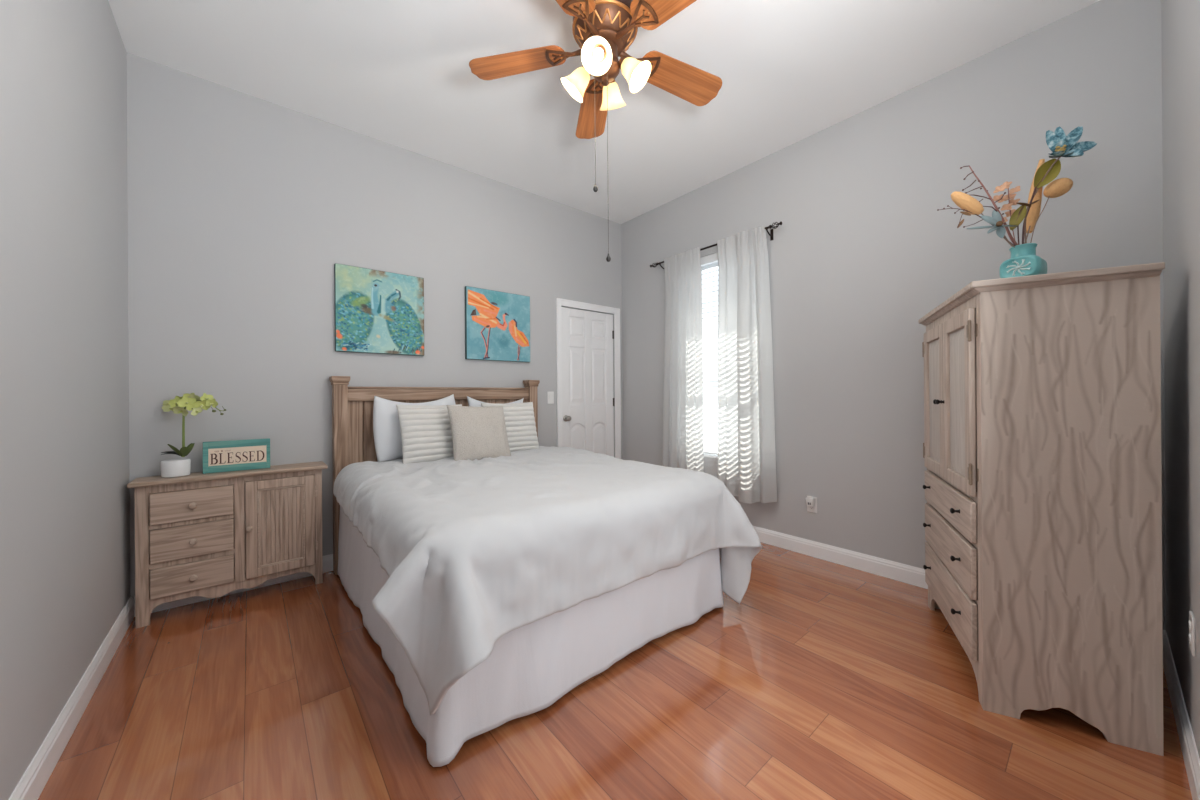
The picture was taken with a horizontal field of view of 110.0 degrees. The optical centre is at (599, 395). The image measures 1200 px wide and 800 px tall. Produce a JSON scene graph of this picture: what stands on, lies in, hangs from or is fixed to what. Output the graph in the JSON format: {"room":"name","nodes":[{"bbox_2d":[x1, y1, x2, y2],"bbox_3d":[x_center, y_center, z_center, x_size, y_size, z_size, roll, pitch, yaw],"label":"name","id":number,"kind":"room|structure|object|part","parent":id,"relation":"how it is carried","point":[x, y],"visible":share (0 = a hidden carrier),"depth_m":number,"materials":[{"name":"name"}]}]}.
{"room":"bedroom","nodes":[
{"label":"bedroom","id":0,"kind":"room"},
{"bbox_2d":[0,0,129,799],"bbox_3d":[-1.468,-0.337,0.859,0.150,3.050,3.847,0,0,-40],"label":"wall","id":1,"kind":"structure","parent":0,"point":[65,471],"depth_m":1.43,"materials":[{"name":"grey paint"}]},
{"bbox_2d":[9,596,133,799],"bbox_3d":[-1.394,1.133,0.912,0.015,0.110,3.547,0,0,-40],"label":"baseboard","id":2,"kind":"structure","parent":1,"relation":"attached to","point":[32,783],"depth_m":1.47,"materials":[{"name":"white paint"}]},
{"bbox_2d":[126,52,622,598],"bbox_3d":[-1.113,-0.340,3.543,3.835,3.050,0.120,0,0,-40],"label":"wall","id":3,"kind":"structure","parent":0,"point":[243,208],"depth_m":2.72,"materials":[{"name":"grey paint"}]},
{"bbox_2d":[134,554,332,616],"bbox_3d":[-1.463,1.133,3.154,2.753,0.110,0.015,0,0,-40],"label":"baseboard","id":4,"kind":"structure","parent":3,"relation":"attached to","point":[327,559],"depth_m":2.61,"materials":[{"name":"white paint"}]},
{"bbox_2d":[334,263,423,355],"bbox_3d":[-1.584,-0.602,3.050,0.584,0.598,0.034,0,0,-40],"label":"canvas painting","id":5,"kind":"object","parent":3,"relation":"attached to","point":[377,312],"visible":1,"depth_m":3.02},
{"bbox_2d":[465,286,529,361],"bbox_3d":[-0.875,-0.600,3.643,0.600,0.599,0.034,0,0,-40],"label":"canvas painting","id":6,"kind":"object","parent":3,"relation":"attached to","point":[497,323],"visible":1,"depth_m":3.61},
{"bbox_2d":[547,392,553,403],"bbox_3d":[-0.468,0.021,3.994,0.072,0.116,0.012,0,0,-40],"label":"light switch","id":7,"kind":"object","parent":3,"relation":"attached to","point":[550,395],"visible":1,"depth_m":3.99,"materials":[{"name":"white plastic"}]},
{"bbox_2d":[561,307,614,456],"bbox_3d":[-0.103,0.150,4.302,0.696,2.040,0.109,0,0,-40],"label":"door","id":8,"kind":"structure","parent":3,"relation":"in","point":[588,402],"depth_m":4.30,"materials":[{"name":"white paint"}]},
{"bbox_3d":[-0.315,0.225,4.099,0.062,0.062,0.069,0,0,-40],"label":"knob","id":9,"kind":"part","parent":8,"relation":"part of","materials":[{"name":"silver metal"}]},
{"bbox_3d":[-0.235,-0.686,4.226,0.160,0.160,0.010,0,0,-40],"label":"raised panel","id":10,"kind":"part","parent":8,"relation":"part of","materials":[{"name":"white paint"}]},
{"bbox_3d":[-0.231,-0.196,4.226,0.160,0.540,0.010,0,0,-40],"label":"raised panel","id":11,"kind":"part","parent":8,"relation":"part of","materials":[{"name":"white paint"}]},
{"bbox_3d":[-0.225,0.622,4.226,0.160,0.635,0.010,0,0,-40],"label":"raised panel","id":12,"kind":"part","parent":8,"relation":"part of","materials":[{"name":"white paint"}]},
{"bbox_3d":[-0.019,-0.688,4.406,0.160,0.160,0.010,0,0,-40],"label":"raised panel","id":13,"kind":"part","parent":8,"relation":"part of","materials":[{"name":"white paint"}]},
{"bbox_3d":[-0.015,-0.198,4.406,0.160,0.540,0.010,0,0,-40],"label":"raised panel","id":14,"kind":"part","parent":8,"relation":"part of","materials":[{"name":"white paint"}]},
{"bbox_3d":[-0.009,0.620,4.406,0.160,0.635,0.010,0,0,-40],"label":"raised panel","id":15,"kind":"part","parent":8,"relation":"part of","materials":[{"name":"white paint"}]},
{"bbox_2d":[556,298,620,458],"bbox_3d":[-0.095,0.120,4.298,0.820,2.117,0.022,0,0,-40],"label":"door frame","id":16,"kind":"structure","parent":3,"relation":"attached to","point":[560,302],"depth_m":4.32,"materials":[{"name":"white paint"}]},
{"bbox_2d":[108,0,1099,223],"bbox_3d":[0.011,-1.933,2.103,4.035,0.120,3.847,0,0,-40],"label":"ceiling","id":17,"kind":"structure","parent":0,"point":[398,73],"depth_m":2.40,"materials":[{"name":"white paint"}]},
{"bbox_2d":[469,0,721,261],"bbox_3d":[0.061,-1.244,1.941,1.280,1.257,1.254,0,0,-40],"label":"ceiling fan","id":18,"kind":"object","parent":17,"relation":"hanging from","point":[604,30],"visible":1,"depth_m":1.97,"materials":[{"name":"brown wood"}]},
{"bbox_3d":[-0.399,-1.614,2.038,0.480,0.006,0.180,-3,11,10],"label":"blade","id":19,"kind":"part","parent":18,"relation":"part of","materials":[{"name":"orange wood"}]},
{"bbox_3d":[-0.126,-1.479,1.997,0.130,0.140,0.136,0,0,-40],"label":"lamp shade","id":20,"kind":"part","parent":18,"relation":"part of","materials":[{"name":"white glass"}]},
{"bbox_3d":[-0.177,-1.615,1.585,0.180,0.006,0.480,12,8,27],"label":"blade","id":21,"kind":"part","parent":18,"relation":"part of","materials":[{"name":"brown wood"}]},
{"bbox_3d":[-0.036,-1.616,2.389,0.180,0.006,0.480,-12,-1,-8],"label":"blade","id":22,"kind":"part","parent":18,"relation":"part of","materials":[{"name":"orange wood"}]},
{"bbox_3d":[-0.014,-1.270,1.940,0.026,0.598,0.006,0,0,-31],"label":"pull chain","id":23,"kind":"part","parent":18,"relation":"part of","materials":[{"name":"metal"}]},
{"bbox_3d":[-0.008,-1.480,1.814,0.136,0.140,0.130,0,0,-40],"label":"lamp shade","id":24,"kind":"part","parent":18,"relation":"part of","materials":[{"name":"white glass"}]},
{"bbox_3d":[-0.007,-1.505,1.847,0.046,0.066,0.063,0,0,-7],"label":"bulb","id":25,"kind":"part","parent":18,"relation":"part of","materials":[{"name":"white glass"}]},
{"bbox_3d":[0.034,-1.109,1.940,0.005,0.921,0.016,0,0,-15],"label":"pull chain","id":26,"kind":"part","parent":18,"relation":"part of","materials":[{"name":"metal"}]},
{"bbox_3d":[0.058,-1.480,2.115,0.136,0.140,0.130,0,0,-40],"label":"lamp shade","id":27,"kind":"part","parent":18,"relation":"part of","materials":[{"name":"white glass"}]},
{"bbox_3d":[0.175,-1.481,1.931,0.130,0.140,0.136,0,0,-40],"label":"lamp shade","id":28,"kind":"part","parent":18,"relation":"part of","materials":[{"name":"white glass"}]},
{"bbox_3d":[0.323,-1.619,1.655,0.180,0.006,0.480,15,-8,-43],"label":"blade","id":29,"kind":"part","parent":18,"relation":"part of","materials":[{"name":"orange wood"}]},
{"bbox_3d":[0.410,-1.620,2.153,0.480,0.006,0.180,2,-12,-26],"label":"blade","id":30,"kind":"part","parent":18,"relation":"part of","materials":[{"name":"brown wood"}]},
{"bbox_2d":[38,542,1192,799],"bbox_3d":[0.002,1.237,2.142,4.035,0.120,3.947,0,0,-40],"label":"floor","id":31,"kind":"structure","parent":0,"point":[826,680],"depth_m":1.52,"materials":[{"name":"brown wood"}]},
{"bbox_2d":[127,461,327,627],"bbox_3d":[-2.114,0.818,2.463,0.855,0.750,0.229,0,0,-40],"label":"dresser","id":32,"kind":"object","parent":31,"relation":"on","point":[209,535],"visible":1,"depth_m":2.36,"materials":[{"name":"beige wood"}]},
{"bbox_3d":[-2.256,0.594,2.337,0.329,0.163,0.154,0,0,-40],"label":"drawer","id":33,"kind":"part","parent":32,"relation":"part of","materials":[{"name":"beige wood"}]},
{"bbox_3d":[-2.253,0.984,2.337,0.329,0.153,0.154,0,0,-40],"label":"drawer","id":34,"kind":"part","parent":32,"relation":"part of","materials":[{"name":"beige wood"}]},
{"bbox_3d":[-2.255,0.790,2.337,0.329,0.174,0.154,0,0,-40],"label":"drawer","id":35,"kind":"part","parent":32,"relation":"part of","materials":[{"name":"beige wood"}]},
{"bbox_2d":[160,393,225,477],"bbox_3d":[-2.216,0.213,2.284,0.381,0.458,0.115,0,0,7],"label":"potted orchid","id":36,"kind":"object","parent":32,"relation":"on","point":[171,468],"visible":1,"depth_m":2.28,"materials":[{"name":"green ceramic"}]},
{"bbox_3d":[-2.324,0.398,2.301,0.119,0.090,0.093,0,0,-40],"label":"pot","id":37,"kind":"part","parent":36,"relation":"part of","materials":[{"name":"white ceramic"}]},
{"bbox_3d":[-2.165,0.181,2.290,0.259,0.313,0.018,0,0,8],"label":"stem","id":38,"kind":"part","parent":36,"relation":"part of","materials":[{"name":"green plant"}]},
{"bbox_3d":[-2.196,0.789,2.267,0.033,0.033,0.032,0,0,-40],"label":"knob","id":39,"kind":"part","parent":32,"relation":"part of","materials":[{"name":"beige wood"}]},
{"bbox_3d":[-2.197,0.594,2.267,0.033,0.033,0.032,0,0,-40],"label":"knob","id":40,"kind":"part","parent":32,"relation":"part of","materials":[{"name":"beige wood"}]},
{"bbox_3d":[-2.194,0.984,2.267,0.033,0.033,0.032,0,0,-40],"label":"knob","id":41,"kind":"part","parent":32,"relation":"part of","materials":[{"name":"beige wood"}]},
{"bbox_2d":[203,438,269,473],"bbox_3d":[-2.132,0.353,2.471,0.300,0.179,0.034,0,0,-38],"label":"wooden sign","id":42,"kind":"object","parent":32,"relation":"on","point":[233,455],"visible":1,"depth_m":2.46,"materials":[{"name":"teal paint"}]},
{"bbox_3d":[-2.123,0.352,2.466,0.264,0.108,0.006,0,-2,-38],"label":"panel","id":43,"kind":"part","parent":42,"relation":"part of","materials":[{"name":"beige wood"}]},
{"bbox_3d":[-2.017,0.767,2.417,0.033,0.033,0.032,0,0,-40],"label":"knob","id":44,"kind":"part","parent":32,"relation":"part of","materials":[{"name":"beige wood"}]},
{"bbox_3d":[-1.919,0.780,2.531,0.333,0.561,0.020,0,0,-40],"label":"cupboard door","id":45,"kind":"part","parent":32,"relation":"part of","materials":[{"name":"beige wood"}]},
{"bbox_3d":[-1.917,0.780,2.529,0.229,0.457,0.007,0,0,-40],"label":"panel moulding","id":46,"kind":"part","parent":32,"relation":"part of","materials":[{"name":"beige wood"}]},
{"bbox_3d":[-1.921,0.780,2.534,0.228,0.457,0.008,0,0,-40],"label":"door panel","id":47,"kind":"part","parent":32,"relation":"part of","materials":[{"name":"beige wood"}]},
{"bbox_2d":[329,376,722,766],"bbox_3d":[-0.554,0.522,2.586,1.629,1.318,2.032,0,0,-40],"label":"bed","id":48,"kind":"object","parent":31,"relation":"on","point":[532,666],"visible":0.45,"depth_m":1.82,"materials":[{"name":"white fabric"}]},
{"bbox_3d":[-1.751,0.553,2.833,0.080,1.275,0.090,0,0,-40],"label":"headboard post","id":49,"kind":"part","parent":48,"relation":"part of","materials":[{"name":"brown wood"}]},
{"bbox_2d":[373,394,455,461],"bbox_3d":[-1.314,0.227,3.042,0.162,0.475,0.598,0,0,42],"label":"sleeping pillow","id":50,"kind":"object","parent":48,"relation":"on","point":[386,426],"visible":0.32,"depth_m":2.86,"materials":[{"name":"white fabric"}]},
{"bbox_3d":[-1.193,0.466,3.318,1.400,0.880,0.028,0,0,-40],"label":"headboard panel","id":51,"kind":"part","parent":48,"relation":"part of","materials":[{"name":"brown wood"}]},
{"bbox_3d":[-1.187,-0.014,3.308,1.400,0.100,0.072,0,0,-40],"label":"rail","id":52,"kind":"part","parent":48,"relation":"part of","materials":[{"name":"brown wood"}]},
{"bbox_2d":[467,396,523,406],"bbox_3d":[-0.848,0.245,3.446,0.519,0.489,0.136,0,0,-37],"label":"sleeping pillow","id":53,"kind":"object","parent":48,"relation":"on","point":[472,402],"visible":0.04,"depth_m":3.33,"materials":[{"name":"white fabric"}]},
{"bbox_3d":[-0.615,0.544,3.782,0.080,1.275,0.090,0,0,-40],"label":"headboard post","id":54,"kind":"part","parent":48,"relation":"part of","materials":[{"name":"brown wood"}]},
{"bbox_2d":[333,446,761,714],"bbox_3d":[-0.432,0.761,2.427,1.888,0.726,1.988,0,0,-40],"label":"comforter","id":55,"kind":"object","parent":48,"relation":"on","point":[473,553],"visible":0.94,"depth_m":1.70,"materials":[{"name":"white fabric"}]},
{"bbox_2d":[396,404,461,463],"bbox_3d":[-1.150,0.261,2.918,0.465,0.406,0.211,0,0,-41],"label":"ribbed pillow","id":56,"kind":"object","parent":55,"relation":"on","point":[426,435],"visible":0.64,"depth_m":2.83,"materials":[{"name":"white fabric"}]},
{"bbox_2d":[446,405,510,460],"bbox_3d":[-0.839,0.266,2.940,0.442,0.406,0.201,0,0,-42],"label":"throw cushion","id":57,"kind":"object","parent":55,"relation":"on","point":[478,433],"visible":0.95,"depth_m":2.87,"materials":[{"name":"beige fabric"}]},
{"bbox_2d":[481,402,538,451],"bbox_3d":[-0.703,0.258,3.334,0.460,0.406,0.178,0,0,-40],"label":"ribbed pillow","id":58,"kind":"object","parent":55,"relation":"on","point":[519,417],"visible":0.49,"depth_m":3.33,"materials":[{"name":"white fabric"}]},
{"bbox_2d":[919,262,1164,755],"bbox_3d":[1.789,0.369,1.851,0.499,1.590,0.904,0,0,27],"label":"armoire","id":59,"kind":"object","parent":31,"relation":"on","point":[1042,443],"visible":1,"depth_m":1.47,"materials":[{"name":"beige wood"}]},
{"bbox_3d":[1.688,0.025,2.115,0.020,0.726,0.379,0,0,27],"label":"door","id":60,"kind":"part","parent":59,"relation":"part of","materials":[{"name":"beige wood"}]},
{"bbox_3d":[1.688,0.025,2.115,0.012,0.606,0.259,0,0,27],"label":"raised panel","id":61,"kind":"part","parent":59,"relation":"part of","materials":[{"name":"beige wood"}]},
{"bbox_3d":[1.568,0.030,1.938,0.031,0.024,0.024,0,0,27],"label":"knob","id":62,"kind":"part","parent":59,"relation":"part of","materials":[{"name":"black metal"}]},
{"bbox_3d":[1.765,0.486,1.863,0.381,0.157,0.760,0,0,27],"label":"drawer","id":63,"kind":"part","parent":59,"relation":"part of","materials":[{"name":"beige wood"}]},
{"bbox_3d":[2.003,0.382,2.215,0.445,1.562,0.016,0,0,27],"label":"panel","id":64,"kind":"part","parent":59,"relation":"part of","materials":[{"name":"beige wood"}]},
{"bbox_3d":[1.768,0.906,1.863,0.381,0.218,0.760,0,0,27],"label":"drawer","id":65,"kind":"part","parent":59,"relation":"part of","materials":[{"name":"beige wood"}]},
{"bbox_3d":[1.766,0.684,1.863,0.381,0.198,0.760,0,0,27],"label":"drawer","id":66,"kind":"part","parent":59,"relation":"part of","materials":[{"name":"beige wood"}]},
{"bbox_3d":[1.622,0.385,1.936,0.020,1.562,0.824,0,0,27],"label":"frame","id":67,"kind":"part","parent":59,"relation":"part of","materials":[{"name":"beige wood"}]},
{"bbox_3d":[1.470,0.479,1.739,0.031,0.024,0.024,0,0,27],"label":"knob","id":68,"kind":"part","parent":59,"relation":"part of","materials":[{"name":"black metal"}]},
{"bbox_3d":[1.471,0.677,1.739,0.031,0.024,0.024,0,0,27],"label":"knob","id":69,"kind":"part","parent":59,"relation":"part of","materials":[{"name":"black metal"}]},
{"bbox_3d":[1.472,0.897,1.739,0.031,0.024,0.024,0,0,27],"label":"knob","id":70,"kind":"part","parent":59,"relation":"part of","materials":[{"name":"black metal"}]},
{"bbox_3d":[1.515,0.026,1.776,0.012,0.606,0.259,0,0,27],"label":"raised panel","id":71,"kind":"part","parent":59,"relation":"part of","materials":[{"name":"beige wood"}]},
{"bbox_3d":[1.514,0.026,1.776,0.020,0.726,0.379,0,0,27],"label":"door","id":72,"kind":"part","parent":59,"relation":"part of","materials":[{"name":"beige wood"}]},
{"bbox_2d":[999,243,1046,277],"bbox_3d":[1.579,-0.491,1.567,0.125,0.132,0.112,0,0,-33],"label":"vase","id":73,"kind":"object","parent":59,"relation":"on","point":[1023,261],"visible":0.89,"depth_m":1.54,"materials":[{"name":"teal ceramic"}]},
{"bbox_2d":[937,205,1014,245],"bbox_3d":[1.426,-0.621,1.583,0.304,0.196,0.034,0,0,6],"label":"bare twig","id":74,"kind":"object","parent":73,"relation":"in","point":[962,212],"visible":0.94,"depth_m":1.58,"materials":[{"name":"brown plant"}]},
{"bbox_2d":[951,191,1012,246],"bbox_3d":[1.446,-0.647,1.585,0.237,0.246,0.047,0,0,0],"label":"stem","id":75,"kind":"object","parent":73,"relation":"in","point":[962,200],"visible":0.87,"depth_m":1.57,"materials":[{"name":"plant"}]},
{"bbox_2d":[960,165,1017,245],"bbox_3d":[1.472,-0.696,1.584,0.222,0.347,0.031,0,0,7],"label":"bare twig","id":76,"kind":"object","parent":73,"relation":"on","point":[996,208],"visible":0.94,"depth_m":1.58,"materials":[{"name":"brown plant"}]},
{"bbox_2d":[966,210,1017,247],"bbox_3d":[1.472,-0.615,1.560,0.200,0.182,0.062,0,0,-13],"label":"stem","id":77,"kind":"object","parent":73,"relation":"in","point":[996,219],"visible":1,"depth_m":1.56,"materials":[{"name":"blue plant"}]},
{"bbox_3d":[1.474,-0.633,1.549,0.020,0.020,0.020,0,0,-40],"label":"flower","id":78,"kind":"part","parent":77,"relation":"part of","materials":[{"name":"brown plant"}]},
{"bbox_2d":[993,181,1020,239],"bbox_3d":[1.552,-0.672,1.604,0.101,0.294,0.060,0,0,-9],"label":"stem","id":79,"kind":"object","parent":73,"relation":"in","point":[1006,185],"visible":0.94,"depth_m":1.60,"materials":[{"name":"beige plant"}]},
{"bbox_3d":[1.571,-0.669,1.593,0.017,0.287,0.032,0,0,-16],"label":"stem","id":80,"kind":"part","parent":79,"relation":"part of","materials":[{"name":"brown plant"}]},
{"bbox_2d":[1009,200,1038,244],"bbox_3d":[1.603,-0.633,1.578,0.113,0.214,0.032,0,0,2],"label":"stem","id":81,"kind":"object","parent":73,"relation":"in","point":[1017,217],"visible":0.97,"depth_m":1.58,"materials":[{"name":"green plant"}]},
{"bbox_3d":[1.590,-0.621,1.584,0.040,0.191,0.012,0,0,-14],"label":"stem","id":82,"kind":"part","parent":81,"relation":"part of","materials":[{"name":"brown plant"}]},
{"bbox_2d":[1024,159,1044,243],"bbox_3d":[1.647,-0.719,1.610,0.146,0.387,0.037,0,0,-23],"label":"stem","id":83,"kind":"object","parent":73,"relation":"on","point":[1034,212],"visible":0.63,"depth_m":1.61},
{"bbox_2d":[1022,158,1060,243],"bbox_3d":[1.650,-0.708,1.575,0.144,0.365,0.026,0,0,1],"label":"stem","id":84,"kind":"object","parent":73,"relation":"on","point":[1054,172],"visible":0.94,"depth_m":1.58,"materials":[{"name":"green plant"}]},
{"bbox_3d":[1.613,-0.656,1.583,0.073,0.262,0.015,0,0,-11],"label":"stem","id":85,"kind":"part","parent":84,"relation":"part of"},
{"bbox_2d":[1030,178,1072,242],"bbox_3d":[1.688,-0.672,1.589,0.173,0.292,0.064,0,0,5],"label":"stem","id":86,"kind":"object","parent":73,"relation":"in","point":[1059,187],"visible":0.95,"depth_m":1.57,"materials":[{"name":"plant"}]},
{"bbox_3d":[1.650,-0.641,1.582,0.102,0.231,0.011,0,0,-8],"label":"stem","id":87,"kind":"part","parent":86,"relation":"part of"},
{"bbox_2d":[1024,126,1096,243],"bbox_3d":[1.718,-0.777,1.557,0.257,0.502,0.083,0,0,-5],"label":"stem","id":88,"kind":"object","parent":73,"relation":"on","point":[1061,145],"visible":1,"depth_m":1.57,"materials":[{"name":"teal plant"}]},
{"bbox_3d":[1.656,-0.710,1.577,0.133,0.368,0.025,0,0,2],"label":"stem","id":89,"kind":"part","parent":88,"relation":"part of","materials":[{"name":"brown plant"}]},
{"bbox_2d":[1055,145,1066,151],"bbox_3d":[1.708,-0.910,1.556,0.036,0.029,0.030,0,0,-40],"label":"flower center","id":90,"kind":"object","parent":88,"relation":"on","point":[1062,148],"depth_m":1.55,"materials":[{"name":"yellow plant"}]},
{"bbox_3d":[1.793,-0.406,1.846,0.477,0.040,0.904,0,0,27],"label":"cornice","id":91,"kind":"part","parent":59,"relation":"part of","materials":[{"name":"beige wood"}]},
{"bbox_3d":[1.619,0.385,1.465,0.445,1.562,0.016,0,0,27],"label":"panel","id":92,"kind":"part","parent":59,"relation":"part of","materials":[{"name":"beige wood"}]},
{"bbox_2d":[621,0,1165,629],"bbox_3d":[1.505,-0.358,3.243,0.200,3.050,3.697,0,0,-40],"label":"wall","id":93,"kind":"structure","parent":0,"point":[862,250],"depth_m":2.66,"materials":[{"name":"grey paint"}]},
{"bbox_2d":[701,261,717,457],"bbox_3d":[1.107,-0.350,3.688,0.159,1.801,0.860,0,0,-40],"label":"window","id":94,"kind":"structure","parent":93,"relation":"in","point":[716,262],"depth_m":3.85,"materials":[{"name":"white plastic"}]},
{"bbox_2d":[701,252,717,454],"bbox_3d":[1.077,-0.364,3.663,0.064,1.773,0.836,0,0,-40],"label":"blind","id":95,"kind":"object","parent":94,"relation":"attached to","point":[711,258],"visible":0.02,"depth_m":3.76,"materials":[{"name":"white plastic"}]},
{"bbox_3d":[1.087,0.513,3.665,0.048,0.018,0.836,0,0,-40],"label":"rail","id":96,"kind":"part","parent":95,"relation":"part of","materials":[{"name":"white plastic"}]},
{"bbox_3d":[1.080,-0.347,3.665,0.054,1.707,0.587,0,0,-40],"label":"ladder cord","id":97,"kind":"part","parent":95,"relation":"part of","materials":[{"name":"white plastic"}]},
{"bbox_3d":[1.156,-0.704,3.730,0.025,1.015,0.780,0,0,-40],"label":"sash","id":98,"kind":"part","parent":94,"relation":"part of","materials":[{"name":"white plastic"}]},
{"bbox_3d":[1.139,0.139,3.711,0.025,0.740,0.780,0,0,-40],"label":"sash","id":99,"kind":"part","parent":94,"relation":"part of","materials":[{"name":"white plastic"}]},
{"bbox_3d":[1.091,0.544,3.669,0.099,0.013,0.860,0,0,-40],"label":"sill","id":100,"kind":"part","parent":94,"relation":"part of","materials":[{"name":"white paint"}]},
{"bbox_2d":[650,222,781,272],"bbox_3d":[0.951,-1.256,3.660,0.106,0.099,1.338,0,0,-40],"label":"curtain rod","id":101,"kind":"object","parent":93,"relation":"attached to","point":[780,223],"visible":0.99,"depth_m":3.28,"materials":[{"name":"brown metal"}]},
{"bbox_2d":[662,247,703,471],"bbox_3d":[0.727,-0.237,3.858,0.057,2.122,0.502,0,0,-38],"label":"curtain","id":102,"kind":"object","parent":101,"relation":"hanging from","point":[683,448],"visible":0.9,"depth_m":3.81,"materials":[{"name":"white fabric"}]},
{"bbox_3d":[0.927,-1.281,3.641,0.017,0.017,1.160,0,0,-40],"label":"rod","id":103,"kind":"part","parent":101,"relation":"part of","materials":[{"name":"brown metal"}]},
{"bbox_2d":[717,226,776,502],"bbox_3d":[1.133,-0.232,3.353,0.140,2.137,0.498,0,0,-40],"label":"curtain","id":104,"kind":"object","parent":101,"relation":"hanging from","point":[746,420],"visible":0.94,"depth_m":3.29,"materials":[{"name":"white fabric"}]},
{"bbox_2d":[807,496,816,512],"bbox_3d":[1.539,0.791,3.048,0.010,0.116,0.072,0,0,-40],"label":"wall outlet","id":105,"kind":"object","parent":93,"relation":"attached to","point":[809,509],"visible":0.56,"depth_m":3.03,"materials":[{"name":"white plastic"}]},
{"bbox_2d":[806,496,814,506],"bbox_3d":[1.519,0.765,3.032,0.040,0.075,0.058,0,0,-40],"label":"plug","id":106,"kind":"object","parent":105,"relation":"attached to","point":[810,501],"visible":1,"depth_m":3.02,"materials":[{"name":"white plastic"}]},
{"bbox_2d":[753,526,1165,632],"bbox_3d":[1.391,1.112,3.224,0.015,0.110,3.527,0,0,-40],"label":"baseboard","id":107,"kind":"structure","parent":93,"relation":"attached to","point":[912,575],"depth_m":2.86,"materials":[{"name":"white paint"}]},
{"bbox_2d":[1161,0,1199,757],"bbox_3d":[1.169,-0.356,0.652,3.635,3.050,0.150,0,0,-40],"label":"wall","id":108,"kind":"structure","parent":0,"point":[1180,19],"depth_m":1.45,"materials":[{"name":"grey paint"}]},
{"bbox_2d":[1163,631,1199,799],"bbox_3d":[1.127,1.114,0.716,3.605,0.110,0.015,0,0,-40],"label":"baseboard","id":109,"kind":"structure","parent":108,"relation":"attached to","point":[1186,737],"depth_m":1.39,"materials":[{"name":"white paint"}]},
{"bbox_2d":[1188,611,1195,656],"bbox_3d":[1.815,0.729,1.289,0.072,0.116,0.010,0,0,-40],"label":"wall outlet","id":110,"kind":"object","parent":108,"relation":"attached to","point":[1191,623],"visible":1,"depth_m":1.27,"materials":[{"name":"white plastic"}]}
]}

